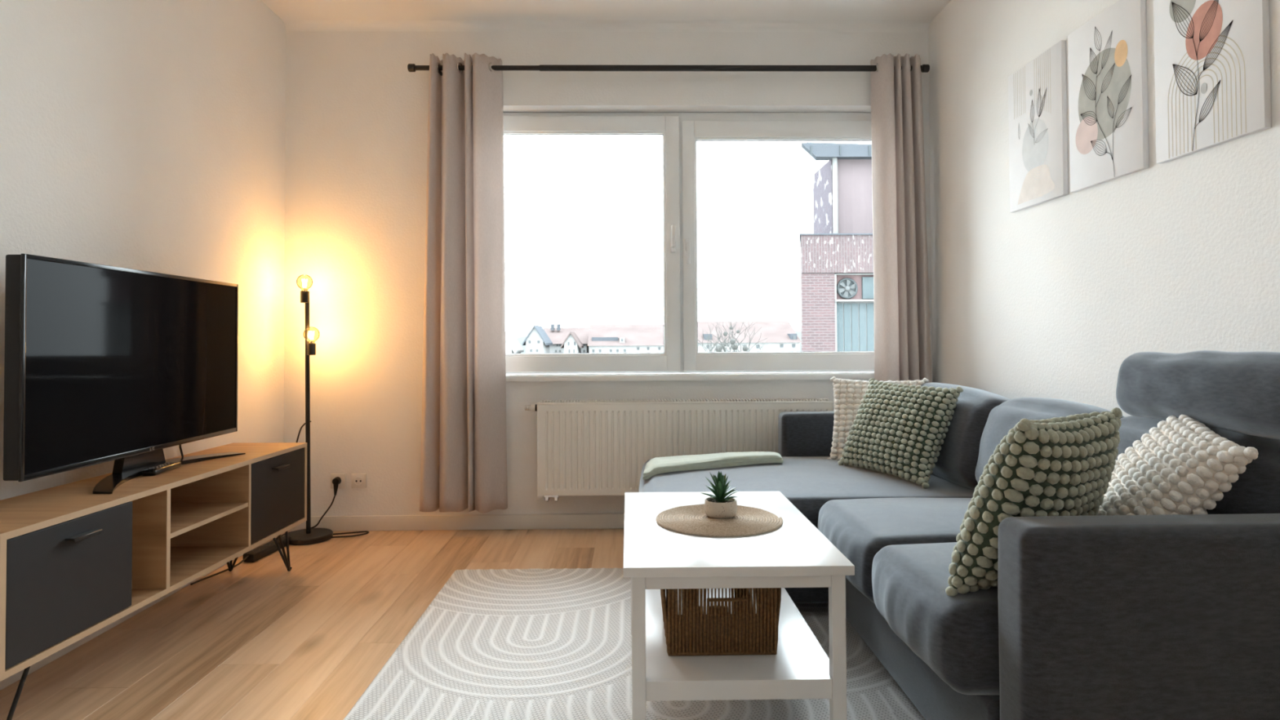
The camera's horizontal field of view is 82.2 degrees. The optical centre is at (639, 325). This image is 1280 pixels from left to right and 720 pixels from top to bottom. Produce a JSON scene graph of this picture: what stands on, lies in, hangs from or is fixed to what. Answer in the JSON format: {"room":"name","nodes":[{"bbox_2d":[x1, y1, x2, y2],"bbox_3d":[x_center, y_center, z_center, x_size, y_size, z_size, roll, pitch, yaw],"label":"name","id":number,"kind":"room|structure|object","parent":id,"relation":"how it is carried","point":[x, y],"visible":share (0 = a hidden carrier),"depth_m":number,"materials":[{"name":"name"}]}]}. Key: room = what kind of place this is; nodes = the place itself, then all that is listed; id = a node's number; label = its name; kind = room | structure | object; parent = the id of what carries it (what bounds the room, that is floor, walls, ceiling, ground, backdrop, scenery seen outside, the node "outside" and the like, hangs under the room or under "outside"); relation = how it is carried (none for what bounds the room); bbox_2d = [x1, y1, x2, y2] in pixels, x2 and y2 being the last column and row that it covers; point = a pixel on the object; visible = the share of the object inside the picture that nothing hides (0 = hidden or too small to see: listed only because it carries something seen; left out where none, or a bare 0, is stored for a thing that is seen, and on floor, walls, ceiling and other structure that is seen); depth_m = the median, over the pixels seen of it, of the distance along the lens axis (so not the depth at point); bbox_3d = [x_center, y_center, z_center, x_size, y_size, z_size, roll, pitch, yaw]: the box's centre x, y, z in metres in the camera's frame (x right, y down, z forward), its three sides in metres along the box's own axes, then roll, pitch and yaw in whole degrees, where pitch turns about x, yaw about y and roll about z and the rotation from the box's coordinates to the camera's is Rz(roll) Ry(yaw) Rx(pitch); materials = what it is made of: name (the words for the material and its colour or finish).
{"room":"living room","nodes":[
{"label":"living room","id":0,"kind":"room"},
{"bbox_2d":[0,0,285,500],"bbox_3d":[-2.038,-0.409,1.285,0.200,2.990,5.620,0,-1,-1],"label":"wall","id":1,"kind":"structure","parent":0,"point":[148,135],"depth_m":2.99,"materials":[{"name":"paint"}]},
{"bbox_2d":[0,543,262,690],"bbox_3d":[-1.924,1.046,1.357,0.015,0.083,5.419,0,-1,-1],"label":"baseboard","id":2,"kind":"structure","parent":1,"relation":"attached to","point":[7,682],"depth_m":2.54,"materials":[{"name":"paint"}]},
{"bbox_2d":[0,528,623,719],"bbox_3d":[-0.116,1.155,1.465,4.035,0.150,5.980,0,-1,-1],"label":"floor","id":3,"kind":"structure","parent":0,"point":[260,639],"depth_m":2.66,"materials":[{"name":"brown wood"}]},
{"bbox_2d":[0,442,306,719],"bbox_3d":[-1.713,0.820,2.595,0.373,0.582,1.604,0,-1,1],"label":"tv stand","id":4,"kind":"object","parent":3,"relation":"on","point":[75,562],"visible":1,"depth_m":2.26,"materials":[{"name":"brown wood"}]},
{"bbox_2d":[3,253,245,493],"bbox_3d":[-1.735,0.169,2.623,0.191,0.719,1.137,0,-1,-1],"label":"television","id":5,"kind":"object","parent":4,"relation":"on","point":[103,363],"visible":0.96,"depth_m":2.41,"materials":[{"name":"black plastic"}]},
{"bbox_2d":[141,461,181,475],"bbox_3d":[-1.732,0.518,2.657,0.048,0.022,0.190,0,-1,-7],"label":"remote control","id":6,"kind":"object","parent":4,"relation":"on","point":[160,468],"visible":1,"depth_m":2.62,"materials":[{"name":"black plastic"}]},
{"bbox_2d":[170,502,247,533],"bbox_3d":[-1.726,0.706,2.671,0.334,0.016,0.476,0,-1,1],"label":"shelf","id":7,"kind":"object","parent":4,"relation":"attached to","point":[185,517],"depth_m":2.74,"materials":[{"name":"brown wood"}]},
{"bbox_2d":[190,555,248,585],"bbox_3d":[-1.897,1.107,3.323,0.012,0.031,0.340,-1,-1,12],"label":"cable","id":8,"kind":"object","parent":3,"relation":"on","point":[247,557],"visible":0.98,"depth_m":3.29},
{"bbox_2d":[243,536,291,562],"bbox_3d":[-1.850,1.110,3.648,0.060,0.042,0.320,0,-1,5],"label":"power strip","id":9,"kind":"object","parent":3,"relation":"on","point":[270,547],"visible":0.85,"depth_m":3.58,"materials":[{"name":"black plastic"}]},
{"bbox_2d":[271,476,341,541],"bbox_3d":[-1.829,0.986,3.952,0.192,0.296,0.381,-1,-1,36],"label":"power cable","id":10,"kind":"object","parent":3,"relation":"on","point":[336,481],"visible":0.66,"depth_m":4.04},
{"bbox_2d":[284,274,368,545],"bbox_3d":[-1.681,0.433,3.910,0.409,1.408,0.242,0,-1,-1],"label":"floor lamp","id":11,"kind":"object","parent":3,"relation":"on","point":[309,535],"visible":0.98,"depth_m":3.90,"materials":[{"name":"black metal"}]},
{"bbox_2d":[275,420,311,540],"bbox_3d":[-1.798,0.800,3.820,0.034,0.580,0.233,-1,-1,16],"label":"hanging cable","id":12,"kind":"object","parent":11,"relation":"hanging from","point":[301,427],"visible":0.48,"depth_m":3.86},
{"bbox_2d":[300,288,308,302],"bbox_3d":[-1.788,-0.157,3.908,0.042,0.075,0.042,0,-1,-1],"label":"socket","id":13,"kind":"object","parent":11,"relation":"attached to","point":[304,292],"depth_m":3.89,"materials":[{"name":"metal"}]},
{"bbox_2d":[306,341,315,355],"bbox_3d":[-1.751,0.121,3.903,0.047,0.075,0.042,0,-1,-1],"label":"socket","id":14,"kind":"object","parent":11,"relation":"attached to","point":[310,345],"depth_m":3.89,"materials":[{"name":"metal"}]},
{"bbox_2d":[343,567,925,719],"bbox_3d":[-0.013,1.089,2.220,1.624,0.008,2.282,0,-1,-1],"label":"area rug","id":15,"kind":"object","parent":3,"relation":"on","point":[492,644],"visible":0.56,"depth_m":2.35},
{"bbox_2d":[622,491,854,719],"bbox_3d":[0.234,0.838,2.210,0.562,0.490,0.880,0,-1,-1],"label":"coffee table","id":16,"kind":"object","parent":15,"relation":"on","point":[795,554],"visible":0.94,"depth_m":1.85,"materials":[{"name":"white paint"}]},
{"bbox_2d":[656,503,782,537],"bbox_3d":[0.240,0.589,2.229,0.383,0.010,0.379,0,-1,-1],"label":"placemat","id":17,"kind":"object","parent":16,"relation":"on","point":[687,519],"visible":0.83,"depth_m":2.18,"materials":[{"name":"wicker"}]},
{"bbox_2d":[699,471,738,518],"bbox_3d":[0.244,0.516,2.257,0.117,0.136,0.112,-1,-1,13],"label":"potted succulent","id":18,"kind":"object","parent":17,"relation":"on","point":[722,505],"visible":1,"depth_m":2.23,"materials":[{"name":"beige ceramic"}]},
{"bbox_2d":[704,497,737,518],"bbox_3d":[0.248,0.560,2.256,0.101,0.049,0.101,0,-1,-1],"label":"pot","id":19,"kind":"object","parent":17,"relation":"on","point":[714,507],"depth_m":2.22,"materials":[{"name":"ceramic"}]},
{"bbox_2d":[660,587,781,656],"bbox_3d":[0.216,0.770,2.084,0.328,0.222,0.306,0,-1,-1],"label":"storage basket","id":20,"kind":"object","parent":16,"relation":"on","point":[748,624],"visible":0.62,"depth_m":1.94,"materials":[{"name":"wicker"}]},
{"bbox_2d":[645,587,829,677],"bbox_3d":[0.238,0.890,2.213,0.504,0.014,0.772,0,-1,-1],"label":"shelf","id":21,"kind":"object","parent":16,"relation":"attached to","point":[799,654],"depth_m":1.94,"materials":[{"name":"white paint"}]},
{"bbox_2d":[638,350,1279,719],"bbox_3d":[0.834,0.591,2.671,1.658,1.017,2.441,0,-1,-1],"label":"sofa","id":22,"kind":"object","parent":3,"relation":"on","point":[1159,616],"visible":0.65,"depth_m":1.59,"materials":[{"name":"fabric"}]},
{"bbox_2d":[642,451,782,479],"bbox_3d":[0.342,0.635,3.361,0.678,0.082,0.274,0,-1,-4],"label":"folded blanket","id":23,"kind":"object","parent":22,"relation":"on","point":[656,465],"visible":1,"depth_m":3.31,"materials":[{"name":"fabric"}]},
{"bbox_2d":[638,456,974,528],"bbox_3d":[0.688,0.755,3.231,1.384,0.250,1.044,0,-1,-1],"label":"seat cushion","id":24,"kind":"object","parent":22,"relation":"on","point":[808,482],"depth_m":2.97,"materials":[{"name":"fabric"}]},
{"bbox_2d":[827,376,928,459],"bbox_3d":[1.143,0.459,3.530,0.464,0.414,0.197,-1,-1,24],"label":"throw pillow","id":25,"kind":"object","parent":22,"relation":"on","point":[848,394],"visible":0.26,"depth_m":3.55,"materials":[{"name":"beige fabric"}]},
{"bbox_2d":[817,497,972,603],"bbox_3d":[1.012,0.732,2.428,0.771,0.256,0.594,0,-1,-1],"label":"seat cushion","id":26,"kind":"object","parent":22,"relation":"on","point":[859,528],"depth_m":2.32,"materials":[{"name":"fabric"}]},
{"bbox_2d":[837,377,963,488],"bbox_3d":[1.100,0.444,3.145,0.251,0.410,0.537,0,-1,-24],"label":"throw pillow","id":27,"kind":"object","parent":22,"relation":"on","point":[897,430],"visible":1,"depth_m":3.03,"materials":[{"name":"green fabric"}]},
{"bbox_2d":[871,542,999,695],"bbox_3d":[1.022,0.720,1.864,0.772,0.255,0.546,0,-1,-1],"label":"seat cushion","id":28,"kind":"object","parent":22,"relation":"on","point":[957,636],"depth_m":1.68,"materials":[{"name":"fabric"}]},
{"bbox_2d":[920,382,1010,490],"bbox_3d":[1.383,0.476,3.272,0.353,0.426,0.979,0,-1,-1],"label":"cushion","id":29,"kind":"object","parent":22,"relation":"on","point":[954,469],"depth_m":2.89,"materials":[{"name":"fabric"}]},
{"bbox_2d":[945,407,1122,596],"bbox_3d":[0.934,0.412,1.727,0.451,0.427,0.260,0,-1,-34],"label":"throw pillow","id":30,"kind":"object","parent":22,"relation":"on","point":[1055,466],"visible":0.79,"depth_m":1.61,"materials":[{"name":"green fabric"}]},
{"bbox_2d":[975,396,1124,482],"bbox_3d":[1.396,0.462,2.470,0.354,0.427,0.633,0,-1,-1],"label":"cushion","id":31,"kind":"object","parent":22,"relation":"on","point":[1003,417],"depth_m":2.53,"materials":[{"name":"fabric"}]},
{"bbox_2d":[1096,414,1258,515],"bbox_3d":[1.234,0.399,1.771,0.279,0.386,0.468,-1,-1,21],"label":"throw pillow","id":32,"kind":"object","parent":22,"relation":"on","point":[1183,466],"visible":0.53,"depth_m":1.65,"materials":[{"name":"beige fabric"}]},
{"bbox_2d":[1115,415,1279,514],"bbox_3d":[1.406,0.449,1.882,0.350,0.428,0.548,0,-1,-1],"label":"cushion","id":33,"kind":"object","parent":22,"relation":"on","point":[1256,490],"depth_m":1.64,"materials":[{"name":"fabric"}]},
{"bbox_2d":[261,0,951,21],"bbox_3d":[-0.130,-1.836,1.445,3.635,0.150,5.420,0,-1,-1],"label":"ceiling","id":34,"kind":"structure","parent":0,"point":[366,10],"depth_m":3.97,"materials":[{"name":"paint"}]},
{"bbox_2d":[284,31,933,515],"bbox_3d":[-0.170,-0.358,4.306,4.035,2.990,0.360,0,-1,-1],"label":"wall","id":35,"kind":"structure","parent":0,"point":[356,133],"depth_m":4.11,"materials":[{"name":"paint"}]},
{"bbox_2d":[330,473,345,488],"bbox_3d":[-1.675,0.864,4.068,0.082,0.082,0.014,0,-1,-1],"label":"wall socket","id":36,"kind":"object","parent":35,"relation":"attached to","point":[342,485],"visible":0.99,"depth_m":4.06,"materials":[{"name":"white plastic"}]},
{"bbox_2d":[351,473,366,488],"bbox_3d":[-1.560,0.863,4.070,0.082,0.082,0.014,0,-1,-1],"label":"wall socket","id":37,"kind":"object","parent":35,"relation":"attached to","point":[357,480],"visible":1,"depth_m":4.07,"materials":[{"name":"white plastic"}]},
{"bbox_2d":[288,513,624,531],"bbox_3d":[-0.160,1.091,4.088,3.603,0.083,0.015,0,-1,-1],"label":"baseboard","id":38,"kind":"structure","parent":35,"relation":"attached to","point":[570,521],"depth_m":4.07,"materials":[{"name":"paint"}]},
{"bbox_2d":[282,19,931,32],"bbox_3d":[-0.173,-1.684,4.130,3.635,0.045,0.045,0,-1,-1],"label":"trim","id":39,"kind":"structure","parent":35,"relation":"attached to","point":[290,24],"depth_m":4.14,"materials":[{"name":"paint"}]},
{"bbox_2d":[407,63,929,75],"bbox_3d":[0.166,-1.414,4.096,2.884,0.080,0.110,0,-1,-1],"label":"curtain rod","id":40,"kind":"object","parent":35,"relation":"attached to","point":[411,67],"visible":0.7,"depth_m":4.05,"materials":[{"name":"black metal"}]},
{"bbox_2d":[419,52,507,513],"bbox_3d":[-0.966,-0.237,4.010,0.464,2.492,0.124,0,-1,-1],"label":"curtain","id":41,"kind":"object","parent":40,"relation":"hanging from","point":[464,458],"visible":1,"depth_m":3.98,"materials":[{"name":"fabric"}]},
{"bbox_2d":[870,53,932,382],"bbox_3d":[1.471,-0.248,4.053,0.338,2.492,0.124,0,-1,-1],"label":"curtain","id":42,"kind":"object","parent":40,"relation":"hanging from","point":[902,332],"visible":0.73,"depth_m":4.03,"materials":[{"name":"fabric"}]},
{"bbox_2d":[524,398,832,502],"bbox_3d":[0.210,0.687,4.042,1.681,0.557,0.137,0,-1,-1],"label":"radiator","id":43,"kind":"object","parent":35,"relation":"attached to","point":[584,447],"visible":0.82,"depth_m":3.98,"materials":[{"name":"metal"}]},
{"bbox_2d":[540,398,828,402],"bbox_3d":[0.245,0.413,4.032,1.570,0.010,0.080,0,-1,-1],"label":"grille","id":44,"kind":"object","parent":43,"relation":"attached to","point":[790,400],"depth_m":4.01,"materials":[{"name":"metal"}]},
{"bbox_2d":[503,112,874,382],"bbox_3d":[0.229,-0.465,4.202,2.660,1.550,0.225,0,-1,-1],"label":"window","id":45,"kind":"structure","parent":35,"relation":"in","point":[681,357],"depth_m":4.23,"materials":[{"name":"plastic"}]},
{"bbox_2d":[928,0,1279,417],"bbox_3d":[1.796,-0.427,1.349,0.200,2.990,5.620,0,-1,-1],"label":"wall","id":46,"kind":"structure","parent":0,"point":[1050,299],"depth_m":2.85,"materials":[{"name":"paint"}]},
{"bbox_2d":[1008,40,1068,212],"bbox_3d":[1.655,-0.809,3.065,0.021,0.607,0.402,0,-1,-1],"label":"canvas","id":47,"kind":"object","parent":46,"relation":"attached to","point":[1037,96],"visible":1,"depth_m":3.02},
{"bbox_2d":[1013,53,1050,119],"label":"print","id":48,"kind":"object","parent":47,"relation":"attached to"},
{"bbox_2d":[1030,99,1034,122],"bbox_3d":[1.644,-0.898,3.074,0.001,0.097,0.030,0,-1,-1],"label":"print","id":49,"kind":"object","parent":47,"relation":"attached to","point":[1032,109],"depth_m":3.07},
{"bbox_2d":[1022,118,1048,171],"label":"print","id":50,"kind":"object","parent":47,"relation":"attached to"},
{"bbox_2d":[1017,164,1054,204],"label":"print","id":51,"kind":"object","parent":47,"relation":"attached to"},
{"bbox_2d":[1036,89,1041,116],"bbox_3d":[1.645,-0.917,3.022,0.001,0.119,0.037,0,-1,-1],"label":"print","id":52,"kind":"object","parent":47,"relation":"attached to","point":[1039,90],"depth_m":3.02},
{"bbox_2d":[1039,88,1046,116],"bbox_3d":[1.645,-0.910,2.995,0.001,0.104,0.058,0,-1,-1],"label":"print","id":53,"kind":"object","parent":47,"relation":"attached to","point":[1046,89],"depth_m":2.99},
{"bbox_2d":[1067,0,1149,192],"bbox_3d":[1.662,-0.818,2.622,0.021,0.607,0.402,0,-1,-1],"label":"canvas","id":54,"kind":"object","parent":46,"relation":"attached to","point":[1107,55],"visible":1,"depth_m":2.58},
{"bbox_2d":[1075,116,1097,154],"bbox_3d":[1.652,-0.702,2.713,0.001,0.136,0.132,0,-1,-1],"label":"print","id":55,"kind":"object","parent":54,"relation":"attached to","point":[1086,133],"depth_m":2.71},
{"bbox_2d":[1080,111,1097,125],"bbox_3d":[1.651,-0.761,2.698,0.001,0.061,0.097,0,-1,-1],"label":"print","id":56,"kind":"object","parent":54,"relation":"attached to","point":[1088,111],"depth_m":2.70},
{"bbox_2d":[1082,74,1096,100],"bbox_3d":[1.651,-0.878,2.696,0.001,0.122,0.079,0,-1,-1],"label":"print","id":57,"kind":"object","parent":54,"relation":"attached to","point":[1083,76],"depth_m":2.70},
{"bbox_2d":[1089,47,1097,74],"bbox_3d":[1.651,-0.964,2.668,0.001,0.109,0.045,0,-1,-1],"label":"print","id":58,"kind":"object","parent":54,"relation":"attached to","point":[1091,50],"depth_m":2.67},
{"bbox_2d":[1090,139,1106,155],"bbox_3d":[1.652,-0.642,2.643,0.001,0.069,0.088,0,-1,-1],"label":"print","id":59,"kind":"object","parent":54,"relation":"attached to","point":[1096,140],"depth_m":2.64},
{"bbox_2d":[1094,26,1102,50],"bbox_3d":[1.651,-1.035,2.644,0.001,0.099,0.040,0,-1,-1],"label":"print","id":60,"kind":"object","parent":54,"relation":"attached to","point":[1095,26],"depth_m":2.65},
{"bbox_2d":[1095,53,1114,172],"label":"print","id":61,"kind":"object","parent":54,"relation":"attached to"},
{"bbox_2d":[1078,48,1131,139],"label":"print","id":62,"kind":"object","parent":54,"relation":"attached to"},
{"bbox_2d":[1101,30,1112,68],"bbox_3d":[1.652,-0.974,2.595,0.001,0.116,0.062,0,-1,-1],"label":"print","id":63,"kind":"object","parent":54,"relation":"attached to","point":[1112,30],"depth_m":2.60},
{"bbox_2d":[1101,62,1115,93],"bbox_3d":[1.653,-0.873,2.590,0.001,0.081,0.077,0,-1,-1],"label":"print","id":64,"kind":"object","parent":54,"relation":"attached to","point":[1114,63],"depth_m":2.59},
{"bbox_2d":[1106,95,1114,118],"bbox_3d":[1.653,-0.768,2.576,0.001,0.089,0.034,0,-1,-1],"label":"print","id":65,"kind":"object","parent":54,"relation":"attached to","point":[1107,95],"depth_m":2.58},
{"bbox_2d":[1114,40,1127,66],"bbox_3d":[1.654,-0.935,2.522,0.001,0.090,0.068,0,-1,-1],"label":"print","id":66,"kind":"object","parent":54,"relation":"attached to","point":[1121,51],"depth_m":2.52},
{"bbox_2d":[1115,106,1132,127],"bbox_3d":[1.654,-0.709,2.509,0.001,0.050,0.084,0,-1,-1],"label":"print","id":67,"kind":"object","parent":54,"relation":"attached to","point":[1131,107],"depth_m":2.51},
{"bbox_2d":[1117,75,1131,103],"bbox_3d":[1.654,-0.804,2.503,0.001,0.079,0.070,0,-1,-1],"label":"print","id":68,"kind":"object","parent":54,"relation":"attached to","point":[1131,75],"depth_m":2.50},
{"bbox_2d":[1153,0,1271,163],"bbox_3d":[1.670,-0.827,2.162,0.021,0.607,0.402,0,-1,-1],"label":"canvas","id":69,"kind":"object","parent":46,"relation":"attached to","point":[1212,57],"visible":1,"depth_m":2.14},
{"bbox_2d":[1171,1,1194,38],"bbox_3d":[1.658,-0.935,2.241,0.001,0.150,0.088,0,-1,-1],"label":"print","id":70,"kind":"object","parent":69,"relation":"attached to","point":[1172,2],"depth_m":2.24},
{"bbox_2d":[1169,0,1195,22],"bbox_3d":[1.658,-0.989,2.241,0.001,0.120,0.110,0,-1,-1],"label":"print","id":71,"kind":"object","parent":69,"relation":"attached to","point":[1188,5],"depth_m":2.25},
{"bbox_2d":[1172,63,1197,95],"bbox_3d":[1.659,-0.751,2.233,0.001,0.127,0.098,0,-1,-1],"label":"print","id":72,"kind":"object","parent":69,"relation":"attached to","point":[1173,64],"depth_m":2.23},
{"bbox_2d":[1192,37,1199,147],"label":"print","id":73,"kind":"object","parent":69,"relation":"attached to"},
{"bbox_2d":[1185,0,1222,60],"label":"print","id":74,"kind":"object","parent":69,"relation":"attached to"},
{"bbox_2d":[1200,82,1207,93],"bbox_3d":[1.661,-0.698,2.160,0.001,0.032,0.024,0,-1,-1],"label":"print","id":75,"kind":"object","parent":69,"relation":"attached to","point":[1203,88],"depth_m":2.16},
{"bbox_2d":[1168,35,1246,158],"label":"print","id":76,"kind":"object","parent":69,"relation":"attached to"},
{"bbox_2d":[1199,0,1218,41],"bbox_3d":[1.660,-0.897,2.137,0.001,0.115,0.080,0,-1,-1],"label":"print","id":77,"kind":"object","parent":69,"relation":"attached to","point":[1200,36],"depth_m":2.14},
{"bbox_2d":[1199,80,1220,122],"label":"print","id":78,"kind":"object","parent":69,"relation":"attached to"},
{"bbox_2d":[1203,20,1232,70],"bbox_3d":[1.661,-0.803,2.109,0.001,0.104,0.111,0,-1,-1],"label":"print","id":79,"kind":"object","parent":69,"relation":"attached to","point":[1230,24],"depth_m":2.11},
{"label":"outside","id":80,"kind":"structure","parent":0,"visible":0},
{"bbox_3d":[16.559,14.376,212.804,360.000,0.300,414.500,0,-1,-1],"label":"ground","id":81,"kind":"structure","parent":80,"visible":0},
{"bbox_2d":[505,331,524,374],"bbox_3d":[-22.134,6.832,122.291,4.004,11.552,10.500,0,-1,-1],"label":"house","id":82,"kind":"structure","parent":81,"relation":"on","point":[513,345],"depth_m":120.18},
{"bbox_2d":[522,324,552,374],"bbox_3d":[-17.276,6.346,124.381,3.836,12.559,10.500,0,-1,-1],"label":"house","id":83,"kind":"structure","parent":81,"relation":"on","point":[537,341],"depth_m":119.72,"materials":[{"name":"stone"}]},
{"bbox_2d":[543,324,590,353],"bbox_3d":[-13.963,6.393,140.690,8.884,13.083,15.200,0,-1,-1],"label":"house","id":84,"kind":"structure","parent":81,"relation":"on","point":[557,335],"depth_m":136.82,"materials":[{"name":"stone"}]},
{"bbox_2d":[560,331,583,353],"bbox_3d":[-11.563,6.882,125.965,3.218,11.492,9.500,0,-1,-1],"label":"house","id":85,"kind":"structure","parent":81,"relation":"on","point":[572,344],"depth_m":121.78,"materials":[{"name":"white paint"}]},
{"bbox_2d":[587,324,672,373],"bbox_3d":[-0.112,6.276,132.917,17.734,12.868,19.200,0,-1,-1],"label":"house","id":86,"kind":"structure","parent":81,"relation":"on","point":[636,338],"depth_m":125.80,"materials":[{"name":"stone"}]},
{"bbox_2d":[513,327,801,353],"bbox_3d":[29.017,8.696,365.424,330.000,17.038,70.000,0,-1,-1],"label":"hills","id":87,"kind":"structure","parent":81,"relation":"on","point":[520,337],"depth_m":331.19,"materials":[{"name":"white"}]},
{"bbox_2d":[697,320,756,351],"bbox_3d":[8.634,5.296,83.923,9.417,12.817,14.399,0,-1,-1],"label":"bare tree","id":88,"kind":"object","parent":81,"relation":"on","point":[725,333],"visible":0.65,"depth_m":82.91,"materials":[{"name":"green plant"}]},
{"bbox_2d":[706,324,769,351],"bbox_3d":[8.266,5.564,60.231,6.116,11.309,11.916,0,-1,-1],"label":"bare tree","id":89,"kind":"object","parent":81,"relation":"on","point":[734,346],"visible":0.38,"depth_m":60.26,"materials":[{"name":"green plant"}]},
{"bbox_2d":[697,320,801,373],"bbox_3d":[18.195,5.970,136.224,18.927,13.429,21.200,0,-1,-1],"label":"house","id":90,"kind":"structure","parent":81,"relation":"on","point":[780,335],"depth_m":128.50,"materials":[{"name":"stone"}]},
{"bbox_2d":[799,142,874,373],"bbox_3d":[9.142,2.264,24.303,8.714,16.454,4.540,0,-1,-1],"label":"brick building","id":91,"kind":"structure","parent":81,"relation":"on","point":[837,306],"depth_m":22.24,"materials":[{"name":"brick"}]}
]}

